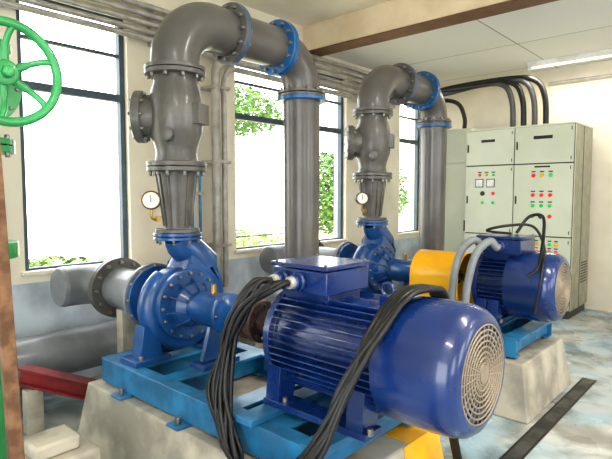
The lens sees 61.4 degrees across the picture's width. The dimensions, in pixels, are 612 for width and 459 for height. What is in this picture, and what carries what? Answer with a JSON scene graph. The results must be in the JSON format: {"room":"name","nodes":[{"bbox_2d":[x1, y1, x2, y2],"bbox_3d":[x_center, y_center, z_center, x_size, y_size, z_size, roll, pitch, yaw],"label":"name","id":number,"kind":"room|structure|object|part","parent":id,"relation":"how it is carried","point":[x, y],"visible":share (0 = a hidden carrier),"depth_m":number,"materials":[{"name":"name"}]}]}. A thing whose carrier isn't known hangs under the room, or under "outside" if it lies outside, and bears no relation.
{"room":"mechanical room","nodes":[
{"label":"mechanical room","id":0,"kind":"room"},
{"bbox_2d":[0,0,419,395],"bbox_3d":[-1.716,-0.551,4.344,0.200,3.520,11.200,3,5,42],"label":"wall","id":1,"kind":"structure","parent":0,"point":[36,312],"depth_m":4.59,"materials":[{"name":"beige paint"}]},
{"bbox_2d":[15,0,127,270],"bbox_3d":[-1.862,-0.728,4.140,0.060,2.100,0.860,3,5,42],"label":"window","id":2,"kind":"structure","parent":1,"relation":"in","point":[119,98],"depth_m":4.27,"materials":[{"name":"metal"}]},
{"bbox_2d":[21,261,136,276],"bbox_3d":[-1.802,0.308,4.156,0.080,0.030,0.920,3,5,42],"label":"window sill","id":3,"kind":"structure","parent":1,"relation":"attached to","point":[43,271],"depth_m":3.88,"materials":[{"name":"beige paint"}]},
{"bbox_2d":[191,173,203,239],"bbox_3d":[-1.053,0.300,4.868,0.158,1.750,0.120,3,5,42],"label":"tube","id":4,"kind":"object","parent":1,"relation":"attached to","point":[200,193],"visible":0.07,"depth_m":4.80,"materials":[{"name":"grey metal"}]},
{"bbox_2d":[0,0,409,108],"bbox_3d":[-1.431,-1.759,4.343,0.112,0.350,9.700,3,5,42],"label":"conduit pipes","id":5,"kind":"object","parent":1,"relation":"attached to","point":[149,14],"visible":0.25,"depth_m":4.20,"materials":[{"name":"grey metal"}]},
{"bbox_2d":[235,73,342,249],"bbox_3d":[-0.162,-0.854,6.023,0.060,2.100,1.860,3,5,42],"label":"window","id":6,"kind":"structure","parent":1,"relation":"in","point":[238,116],"depth_m":6.55,"materials":[{"name":"metal"}]},
{"bbox_2d":[234,239,348,252],"bbox_3d":[-0.103,0.182,6.039,0.080,0.030,1.920,3,5,42],"label":"window sill","id":7,"kind":"structure","parent":1,"relation":"attached to","point":[336,240],"depth_m":5.56,"materials":[{"name":"beige paint"}]},
{"bbox_2d":[200,60,395,286],"bbox_3d":[0.120,-0.629,6.080,0.199,2.242,3.160,3,5,42],"label":"vertical conduit","id":8,"kind":"object","parent":1,"relation":"attached to","point":[220,225],"visible":0.77,"depth_m":4.93,"materials":[{"name":"grey metal"}]},
{"bbox_2d":[398,231,418,235],"bbox_3d":[1.604,0.055,7.930,0.080,0.030,0.720,3,5,42],"label":"window sill","id":9,"kind":"structure","parent":1,"relation":"attached to","point":[414,232],"depth_m":7.85,"materials":[{"name":"beige paint"}]},
{"bbox_2d":[399,110,419,232],"bbox_3d":[1.544,-0.981,7.914,0.060,2.100,0.660,3,5,42],"label":"window","id":10,"kind":"structure","parent":1,"relation":"in","point":[415,142],"depth_m":8.12,"materials":[{"name":"metal"}]},
{"bbox_2d":[231,0,391,26],"bbox_3d":[1.256,-2.139,1.555,8.200,0.180,11.200,3,5,42],"label":"ceiling","id":11,"kind":"structure","parent":0,"point":[303,13],"depth_m":5.34,"materials":[{"name":"paint"}]},
{"bbox_2d":[527,48,611,70],"bbox_3d":[3.331,-2.070,6.228,1.250,0.099,0.100,3,5,42],"label":"fluorescent light","id":12,"kind":"object","parent":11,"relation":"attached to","point":[606,53],"visible":1,"depth_m":6.29,"materials":[{"name":"white plastic"}]},
{"bbox_2d":[20,308,611,458],"bbox_3d":[1.256,1.458,1.796,8.200,0.150,11.200,3,5,42],"label":"floor","id":13,"kind":"structure","parent":0,"point":[585,431],"depth_m":3.50,"materials":[{"name":"paint"}]},
{"bbox_2d":[0,367,7,458],"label":"pipe","id":14,"kind":"object","parent":13,"relation":"on","point":[3,444],"depth_m":2.48,"materials":[{"name":"green metal"}]},
{"bbox_2d":[0,142,24,458],"bbox_3d":[-1.057,0.518,1.839,0.085,1.741,0.090,3,5,42],"label":"wooden post","id":15,"kind":"object","parent":13,"relation":"on","point":[10,388],"visible":1,"depth_m":1.82,"materials":[{"name":"brown wood"}]},
{"bbox_2d":[0,15,61,126],"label":"valve","id":16,"kind":"object","parent":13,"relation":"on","point":[13,86],"depth_m":2.07,"materials":[{"name":"green metal"}]},
{"bbox_2d":[18,364,98,434],"bbox_3d":[-1.571,1.078,3.252,0.519,0.415,0.126,0,4,5],"label":"channel","id":17,"kind":"object","parent":13,"relation":"on","point":[36,380],"visible":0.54,"depth_m":3.25,"materials":[{"name":"metal"}]},
{"bbox_2d":[23,424,100,458],"bbox_3d":[-1.186,1.154,2.442,0.280,0.370,0.320,3,5,42],"label":"concrete block","id":18,"kind":"object","parent":13,"relation":"on","point":[59,442],"visible":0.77,"depth_m":2.40,"materials":[{"name":"beige concrete"}]},
{"bbox_2d":[50,257,166,352],"bbox_3d":[-1.363,0.730,3.662,0.960,1.055,0.535,3,5,42],"label":"pipe","id":19,"kind":"object","parent":13,"relation":"on","point":[105,286],"visible":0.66,"depth_m":3.57,"materials":[{"name":"metal"}]},
{"bbox_2d":[16,280,400,379],"bbox_3d":[-1.263,0.930,4.304,0.420,0.570,9.600,3,5,42],"label":"pipe","id":20,"kind":"object","parent":13,"relation":"on","point":[76,349],"visible":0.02,"depth_m":3.68,"materials":[{"name":"metal"}]},
{"bbox_2d":[144,2,325,258],"bbox_3d":[-0.405,-0.119,3.588,0.404,2.758,1.511,3,5,42],"label":"pipe","id":21,"kind":"object","parent":13,"relation":"on","point":[228,32],"visible":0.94,"depth_m":3.65,"materials":[{"name":"grey metal"}]},
{"bbox_2d":[78,373,425,458],"bbox_3d":[-0.339,1.127,2.836,1.966,0.373,0.996,3,5,42],"label":"concrete plinth","id":22,"kind":"object","parent":13,"relation":"on","point":[132,427],"visible":0.22,"depth_m":2.71,"materials":[{"name":"beige concrete"}]},
{"bbox_2d":[101,342,410,458],"bbox_3d":[-0.335,0.864,2.815,1.740,0.151,0.920,3,5,42],"label":"base frame","id":23,"kind":"object","parent":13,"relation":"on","point":[172,386],"visible":0.51,"depth_m":2.56,"materials":[{"name":"blue metal"}]},
{"bbox_2d":[120,227,270,371],"bbox_3d":[-0.545,0.391,2.973,1.195,0.771,0.700,3,5,42],"label":"pump","id":24,"kind":"object","parent":23,"relation":"on","point":[182,304],"visible":0.87,"depth_m":3.01,"materials":[{"name":"metal"}]},
{"bbox_3d":[-0.811,0.375,3.212,0.480,0.771,0.700,3,5,42],"label":"volute casing","id":25,"kind":"part","parent":24,"relation":"part of","materials":[{"name":"metal"}]},
{"bbox_2d":[146,165,205,233],"bbox_3d":[-0.789,-0.195,3.153,0.356,0.422,0.356,3,5,42],"label":"pipe reducer","id":26,"kind":"object","parent":24,"relation":"on","point":[176,185],"visible":0.88,"depth_m":3.07,"materials":[{"name":"metal"}]},
{"bbox_2d":[141,191,160,221],"bbox_3d":[-0.902,-0.136,3.007,0.113,0.180,0.071,-1,4,-18],"label":"pressure gauge","id":27,"kind":"object","parent":26,"relation":"attached to","point":[151,200],"visible":1,"depth_m":2.98,"materials":[{"name":"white metal"}]},
{"bbox_2d":[128,65,208,166],"bbox_3d":[-0.850,-0.675,3.112,0.476,0.588,0.454,3,5,42],"label":"valve","id":28,"kind":"object","parent":26,"relation":"on","point":[174,115],"visible":0.98,"depth_m":3.00,"materials":[{"name":"metal"}]},
{"bbox_2d":[236,387,389,455],"bbox_3d":[0.155,0.803,2.368,0.480,0.030,0.840,3,5,42],"label":"slide rail","id":29,"kind":"object","parent":23,"relation":"on","point":[255,416],"depth_m":2.21,"materials":[{"name":"blue metal"}]},
{"bbox_2d":[206,276,461,458],"bbox_3d":[0.207,0.780,2.112,1.249,1.126,0.586,0,4,-7],"label":"cables","id":30,"kind":"object","parent":23,"relation":"on","point":[220,382],"visible":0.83,"depth_m":2.16,"materials":[{"name":"black rubber"}]},
{"bbox_2d":[261,254,504,442],"bbox_3d":[0.281,0.469,2.232,1.019,0.651,0.512,3,5,42],"label":"motor","id":31,"kind":"object","parent":23,"relation":"on","point":[438,368],"visible":0.95,"depth_m":2.00,"materials":[{"name":"metal"}]},
{"bbox_2d":[259,241,353,273],"bbox_3d":[0.029,0.626,5.205,0.960,1.055,0.535,3,5,42],"label":"pipe","id":32,"kind":"object","parent":13,"relation":"on","point":[268,254],"visible":0.23,"depth_m":5.18,"materials":[{"name":"metal"}]},
{"bbox_2d":[353,63,451,250],"bbox_3d":[0.989,-0.222,5.128,0.404,2.758,1.511,3,5,42],"label":"pipe","id":33,"kind":"object","parent":13,"relation":"on","point":[399,83],"visible":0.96,"depth_m":5.34,"materials":[{"name":"grey metal"}]},
{"bbox_2d":[385,424,443,458],"bbox_3d":[0.528,1.145,2.466,0.195,0.366,0.350,3,5,42],"label":"plinth edge marking","id":34,"kind":"object","parent":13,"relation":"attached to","point":[428,445],"visible":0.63,"depth_m":2.43,"materials":[{"name":"yellow paint"}]},
{"bbox_2d":[444,128,479,251],"bbox_3d":[2.299,-0.212,7.503,0.460,2.420,0.655,3,5,42],"label":"tall cabinet","id":35,"kind":"object","parent":13,"relation":"on","point":[456,166],"visible":0.29,"depth_m":7.24,"materials":[{"name":"metal"}]},
{"bbox_2d":[448,213,545,313],"bbox_3d":[1.462,0.562,3.677,0.848,1.339,0.495,-2,4,-23],"label":"cables","id":36,"kind":"object","parent":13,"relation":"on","point":[481,245],"visible":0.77,"depth_m":3.69,"materials":[{"name":"grey plastic"}]},
{"bbox_2d":[465,121,593,318],"bbox_3d":[2.906,-0.135,6.809,1.345,2.360,0.841,3,5,42],"label":"tall cabinet","id":37,"kind":"object","parent":13,"relation":"on","point":[515,173],"visible":0.6,"depth_m":6.40,"materials":[{"name":"metal"}]},
{"bbox_2d":[404,75,548,128],"bbox_3d":[2.327,-1.704,7.138,1.905,0.726,0.393,2,4,25],"label":"cables","id":38,"kind":"object","parent":37,"relation":"on","point":[504,82],"visible":0.83,"depth_m":6.86,"materials":[{"name":"black rubber"}]},
{"bbox_2d":[493,331,570,423],"bbox_3d":[1.053,1.023,4.378,1.966,0.373,0.996,3,5,42],"label":"concrete plinth","id":39,"kind":"object","parent":13,"relation":"on","point":[532,380],"visible":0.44,"depth_m":3.55,"materials":[{"name":"beige concrete"}]},
{"bbox_2d":[500,317,551,358],"bbox_3d":[1.056,0.761,4.357,1.740,0.151,0.920,3,5,42],"label":"base frame","id":40,"kind":"object","parent":39,"relation":"on","point":[524,332],"visible":0.23,"depth_m":3.80,"materials":[{"name":"blue metal"}]},
{"bbox_2d":[338,217,464,294],"bbox_3d":[0.869,0.289,4.495,1.255,0.771,0.700,3,5,42],"label":"pump","id":41,"kind":"object","parent":40,"relation":"on","point":[377,246],"visible":0.55,"depth_m":4.58,"materials":[{"name":"metal"}]},
{"bbox_3d":[0.581,0.272,4.754,0.480,0.771,0.700,3,5,42],"label":"volute casing","id":42,"kind":"part","parent":41,"relation":"part of","materials":[{"name":"metal"}]},
{"bbox_2d":[353,175,391,220],"bbox_3d":[0.603,-0.298,4.696,0.356,0.422,0.356,3,5,42],"label":"pipe reducer","id":43,"kind":"object","parent":41,"relation":"on","point":[373,186],"visible":0.91,"depth_m":4.61,"materials":[{"name":"metal"}]},
{"bbox_2d":[355,192,367,212],"bbox_3d":[0.489,-0.239,4.549,0.113,0.180,0.071,-1,4,-18],"label":"pressure gauge","id":44,"kind":"object","parent":43,"relation":"attached to","point":[361,198],"visible":1,"depth_m":4.52,"materials":[{"name":"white metal"}]},
{"bbox_2d":[344,109,394,175],"bbox_3d":[0.542,-0.779,4.655,0.476,0.588,0.454,3,5,42],"label":"valve","id":45,"kind":"object","parent":43,"relation":"on","point":[371,142],"visible":0.96,"depth_m":4.54,"materials":[{"name":"metal"}]},
{"bbox_2d":[409,249,474,303],"bbox_3d":[1.144,0.433,4.257,0.425,0.513,0.400,3,5,42],"label":"guard","id":46,"kind":"object","parent":40,"relation":"on","point":[432,267],"visible":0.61,"depth_m":4.16,"materials":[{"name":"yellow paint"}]},
{"bbox_2d":[502,314,512,320],"bbox_3d":[1.461,0.694,3.987,0.130,0.030,0.840,3,5,42],"label":"slide rail","id":47,"kind":"object","parent":40,"relation":"on","point":[505,317],"depth_m":4.01,"materials":[{"name":"blue metal"}]},
{"bbox_2d":[471,233,571,325],"bbox_3d":[1.582,0.361,3.856,0.654,0.651,0.512,3,5,42],"label":"motor","id":48,"kind":"object","parent":40,"relation":"on","point":[501,285],"visible":0.94,"depth_m":3.68,"materials":[{"name":"metal"}]},
{"bbox_2d":[499,377,596,458],"bbox_3d":[0.439,1.358,2.122,0.104,0.006,5.600,3,5,42],"label":"floor drain","id":49,"kind":"object","parent":13,"relation":"on","point":[521,448],"visible":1,"depth_m":3.39,"materials":[{"name":"metal"}]},
{"bbox_2d":[303,0,557,56],"bbox_3d":[3.013,-2.017,3.369,8.000,0.305,0.252,3,5,42],"label":"ceiling beam","id":50,"kind":"structure","parent":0,"point":[394,19],"depth_m":5.16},
{"bbox_2d":[327,0,611,85],"bbox_3d":[4.022,-2.035,4.490,7.999,0.060,2.754,3,5,42],"label":"ceiling panels","id":51,"kind":"object","parent":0,"point":[501,45],"depth_m":5.83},
{"bbox_2d":[440,60,611,311],"bbox_3d":[5.011,-0.641,5.685,8.000,3.520,0.200,3,5,42],"label":"wall","id":52,"kind":"structure","parent":0,"point":[588,102],"depth_m":6.74,"materials":[{"name":"paint"}]},
{"bbox_2d":[548,74,611,84],"bbox_3d":[5.400,-1.842,5.064,5.700,0.044,0.044,3,5,42],"label":"conduit","id":53,"kind":"object","parent":52,"relation":"attached to","point":[605,75],"visible":1,"depth_m":6.69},
{"label":"outside","id":54,"kind":"structure","parent":0,"visible":0},
{"bbox_2d":[27,209,409,266],"bbox_3d":[-11.293,0.218,23.692,39.800,0.200,70.000,3,5,42],"label":"ground","id":55,"kind":"structure","parent":54,"point":[92,236],"depth_m":24.05,"materials":[{"name":"white"}]},
{"bbox_2d":[29,255,105,266],"bbox_3d":[-3.813,0.707,6.749,1.755,0.686,3.311,3,5,42],"label":"shrub","id":56,"kind":"object","parent":55,"relation":"on","point":[42,262],"visible":0.06,"depth_m":7.05,"materials":[{"name":"green plant"}]},
{"bbox_2d":[235,83,283,136],"bbox_3d":[-1.974,-1.022,10.629,2.531,4.020,3.892,3,5,42],"label":"tree","id":57,"kind":"object","parent":55,"relation":"on","point":[250,98],"visible":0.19,"depth_m":10.62,"materials":[{"name":"green plant"}]},
{"bbox_2d":[236,231,284,246],"bbox_3d":[-1.313,0.526,10.120,1.708,0.997,3.850,3,5,42],"label":"shrub","id":58,"kind":"object","parent":55,"relation":"on","point":[242,242],"visible":0.15,"depth_m":10.24,"materials":[{"name":"green plant"}]},
{"bbox_2d":[319,149,409,234],"bbox_3d":[1.060,-0.515,12.064,2.499,2.816,3.286,3,5,42],"label":"tree","id":59,"kind":"object","parent":55,"relation":"on","point":[326,199],"visible":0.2,"depth_m":11.45,"materials":[{"name":"green plant"}]}
]}

